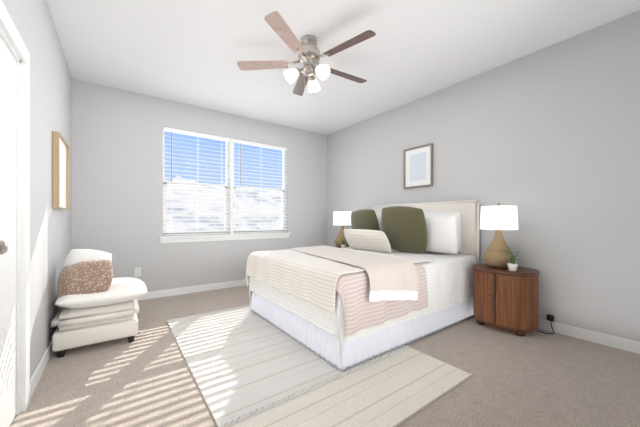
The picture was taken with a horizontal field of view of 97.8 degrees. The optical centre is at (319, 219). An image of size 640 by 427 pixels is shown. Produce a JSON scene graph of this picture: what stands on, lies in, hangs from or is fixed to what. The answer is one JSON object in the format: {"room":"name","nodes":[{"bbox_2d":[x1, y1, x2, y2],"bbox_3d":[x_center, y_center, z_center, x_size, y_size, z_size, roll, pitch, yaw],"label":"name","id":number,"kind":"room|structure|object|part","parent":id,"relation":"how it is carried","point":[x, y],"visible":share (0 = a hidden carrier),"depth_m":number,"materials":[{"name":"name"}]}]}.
{"room":"bedroom","nodes":[
{"label":"bedroom","id":0,"kind":"room"},
{"bbox_2d":[2,0,71,377],"bbox_3d":[-1.559,-0.294,1.301,0.140,2.700,5.018,0,0,-36],"label":"wall","id":1,"kind":"structure","parent":0,"point":[50,76],"depth_m":2.03,"materials":[{"name":"grey paint"}]},
{"bbox_2d":[0,0,29,426],"bbox_3d":[-1.430,0.051,1.186,0.183,2.010,0.970,0,0,-36],"label":"door frame","id":2,"kind":"structure","parent":1,"relation":"attached to","point":[8,64],"depth_m":1.46,"materials":[{"name":"white wood"}]},
{"bbox_2d":[52,131,68,209],"bbox_3d":[-2.312,-0.404,2.498,0.042,0.620,0.560,0,0,-36],"label":"picture","id":3,"kind":"object","parent":1,"relation":"attached to","point":[60,148],"visible":1,"depth_m":2.43,"materials":[{"name":"brown wood"}]},
{"bbox_2d":[72,79,326,291],"bbox_3d":[-1.420,-0.294,4.417,4.028,2.700,0.140,0,0,-36],"label":"wall","id":4,"kind":"structure","parent":0,"point":[117,134],"depth_m":3.72,"materials":[{"name":"grey paint"}]},
{"bbox_2d":[135,267,140,276],"bbox_3d":[-2.369,0.686,3.635,0.070,0.114,0.008,0,0,-36],"label":"outlet","id":5,"kind":"object","parent":4,"relation":"attached to","point":[137,270],"visible":1,"depth_m":3.63,"materials":[{"name":"white plastic"}]},
{"bbox_2d":[163,131,285,235],"bbox_3d":[-1.398,-0.519,4.430,1.940,1.500,0.135,0,0,-36],"label":"window","id":6,"kind":"structure","parent":4,"relation":"in","point":[230,153],"depth_m":4.38,"materials":[{"name":"white plastic"}]},
{"bbox_2d":[163,127,286,235],"bbox_3d":[-1.376,-0.520,4.400,1.928,1.494,0.082,0,0,-36],"label":"window blinds","id":7,"kind":"object","parent":6,"relation":"attached to","point":[167,129],"depth_m":4.29,"materials":[{"name":"white plastic"}]},
{"bbox_2d":[159,232,290,242],"bbox_3d":[-1.370,0.278,4.392,2.040,0.095,0.110,0,0,-36],"label":"window sill","id":8,"kind":"structure","parent":4,"relation":"attached to","point":[221,237],"depth_m":4.24,"materials":[{"name":"white paint"}]},
{"bbox_2d":[9,285,639,426],"bbox_3d":[0.014,1.116,2.444,4.028,0.120,5.018,0,0,-36],"label":"floor","id":9,"kind":"structure","parent":0,"point":[536,378],"depth_m":1.82,"materials":[{"name":"beige carpet"}]},
{"bbox_2d":[51,249,146,357],"bbox_3d":[-1.948,0.660,2.528,0.637,0.791,0.749,0,0,-36],"label":"accent chair","id":10,"kind":"object","parent":9,"relation":"on","point":[96,306],"visible":1,"depth_m":2.25,"materials":[{"name":"white fabric"}]},
{"bbox_2d":[59,249,111,273],"bbox_3d":[-2.066,0.431,2.467,0.391,0.374,0.140,0,-20,-18],"label":"pillow","id":11,"kind":"object","parent":10,"relation":"on","point":[75,255],"depth_m":2.45,"materials":[{"name":"brown fabric"}]},
{"bbox_3d":[-1.982,0.795,2.520,0.558,0.128,0.712,0,0,-36],"label":"seat","id":12,"kind":"part","parent":10,"relation":"part of","materials":[{"name":"white fabric"}]},
{"bbox_2d":[55,277,146,307],"bbox_3d":[-1.941,0.651,2.533,0.660,0.190,0.800,0,-3,-36],"label":"cushion","id":13,"kind":"object","parent":10,"relation":"on","point":[118,293],"depth_m":2.25,"materials":[{"name":"white fabric"}]},
{"bbox_2d":[167,305,471,426],"bbox_3d":[-0.279,1.042,2.381,1.520,0.026,2.340,0,0,-36],"label":"rug","id":14,"kind":"object","parent":9,"relation":"on","point":[248,372],"visible":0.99,"depth_m":1.83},
{"bbox_2d":[245,200,479,370],"bbox_3d":[0.484,0.411,3.156,2.139,1.261,1.772,0,0,-36],"label":"bed","id":15,"kind":"object","parent":9,"relation":"on","point":[405,275],"visible":1,"depth_m":2.53,"materials":[{"name":"fabric"}]},
{"bbox_2d":[288,245,417,301],"bbox_3d":[0.186,0.511,2.939,0.870,0.316,1.779,0,0,-36],"label":"throw","id":16,"kind":"object","parent":15,"relation":"on","point":[383,277],"depth_m":2.28,"materials":[{"name":"beige fabric"}]},
{"bbox_2d":[376,213,381,230],"bbox_3d":[0.947,0.146,4.002,0.200,0.500,0.700,0,0,-36],"label":"pillow","id":17,"kind":"object","parent":15,"relation":"on","point":[378,215],"depth_m":3.99,"materials":[{"name":"white fabric"}]},
{"bbox_3d":[1.311,0.368,3.771,0.077,1.175,1.600,0,0,-36],"label":"headboard","id":18,"kind":"part","parent":15,"relation":"part of","materials":[{"name":"fabric"}]},
{"bbox_2d":[424,212,460,251],"bbox_3d":[1.388,0.146,3.395,0.200,0.500,0.700,0,0,-36],"label":"pillow","id":19,"kind":"object","parent":15,"relation":"on","point":[457,214],"depth_m":3.14,"materials":[{"name":"white fabric"}]},
{"bbox_2d":[473,263,538,335],"bbox_3d":[1.799,0.766,2.735,0.454,0.580,0.542,0,0,-36],"label":"nightstand","id":20,"kind":"object","parent":9,"relation":"on","point":[503,298],"visible":0.96,"depth_m":2.55,"materials":[{"name":"brown wood"}]},
{"bbox_2d":[480,203,517,267],"bbox_3d":[1.778,0.155,2.782,0.324,0.639,0.324,0,0,-36],"label":"table lamp","id":21,"kind":"object","parent":20,"relation":"on","point":[498,218],"visible":0.95,"depth_m":2.69,"materials":[{"name":"fabric"}]},
{"bbox_3d":[1.778,-0.014,2.782,0.324,0.230,0.324,0,0,-36],"label":"lamp shade","id":22,"kind":"part","parent":21,"relation":"part of","materials":[{"name":"white fabric"}]},
{"bbox_2d":[505,251,520,271],"bbox_3d":[1.764,0.387,2.558,0.125,0.174,0.141,0,0,35],"label":"potted plant","id":23,"kind":"object","parent":20,"relation":"on","point":[512,266],"visible":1,"depth_m":2.55,"materials":[{"name":"green plant"}]},
{"bbox_3d":[1.769,0.441,2.565,0.084,0.068,0.084,0,0,-36],"label":"pot","id":24,"kind":"part","parent":23,"relation":"part of","materials":[{"name":"white ceramic"}]},
{"bbox_2d":[537,314,553,333],"bbox_3d":[2.120,0.977,2.599,0.138,0.152,0.098,0,0,-5],"label":"lamp cord","id":25,"kind":"object","parent":9,"relation":"on","point":[550,318],"visible":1,"depth_m":2.61,"materials":[{"name":"black plastic"}]},
{"bbox_3d":[0.408,0.766,4.648,0.454,0.580,0.542,0,0,-36],"label":"nightstand","id":26,"kind":"object","parent":9,"relation":"on","visible":0},
{"bbox_2d":[333,210,351,247],"bbox_3d":[0.383,0.155,4.753,0.324,0.639,0.324,0,0,-36],"label":"table lamp","id":27,"kind":"object","parent":26,"relation":"on","point":[342,218],"visible":0.8,"depth_m":4.63,"materials":[{"name":"fabric"}]},
{"bbox_3d":[0.383,-0.014,4.753,0.324,0.230,0.324,0,0,-36],"label":"lamp shade","id":28,"kind":"part","parent":27,"relation":"part of","materials":[{"name":"white fabric"}]},
{"bbox_2d":[47,0,639,134],"bbox_3d":[0.014,-1.704,2.444,4.028,0.120,5.018,0,0,-36],"label":"ceiling","id":29,"kind":"structure","parent":0,"point":[182,51],"depth_m":2.63,"materials":[{"name":"white paint"}]},
{"bbox_2d":[237,11,375,95],"bbox_3d":[-0.061,-1.391,2.574,1.247,0.503,1.280,0,0,-36],"label":"ceiling fan","id":30,"kind":"object","parent":29,"relation":"hanging from","point":[309,55],"depth_m":2.49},
{"bbox_2d":[327,10,639,341],"bbox_3d":[1.586,-0.294,3.587,0.140,2.700,5.018,0,0,-36],"label":"wall","id":31,"kind":"structure","parent":0,"point":[551,133],"depth_m":2.65,"materials":[{"name":"grey paint"}]},
{"bbox_2d":[30,279,639,398],"bbox_3d":[0.014,1.008,2.444,3.748,0.095,4.738,0,0,-36],"label":"baseboard","id":32,"kind":"structure","parent":31,"relation":"attached to","point":[625,344],"depth_m":2.48,"materials":[{"name":"white"}]},
{"bbox_2d":[404,143,432,188],"bbox_3d":[1.328,-0.709,3.796,0.027,0.550,0.440,0,0,-36],"label":"picture","id":33,"kind":"object","parent":31,"relation":"attached to","point":[418,161],"visible":1,"depth_m":3.78,"materials":[{"name":"white"}]},
{"bbox_2d":[410,152,425,181],"bbox_3d":[1.327,-0.709,3.795,0.001,0.370,0.260,0,0,-36],"label":"print","id":34,"kind":"object","parent":33,"relation":"attached to","point":[417,159],"depth_m":3.79},
{"label":"outside","id":35,"kind":"structure","parent":0,"visible":0},
{"bbox_2d":[164,176,281,230],"bbox_3d":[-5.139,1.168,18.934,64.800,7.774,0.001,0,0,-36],"label":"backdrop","id":36,"kind":"structure","parent":35,"point":[179,180],"depth_m":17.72,"materials":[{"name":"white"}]}
]}

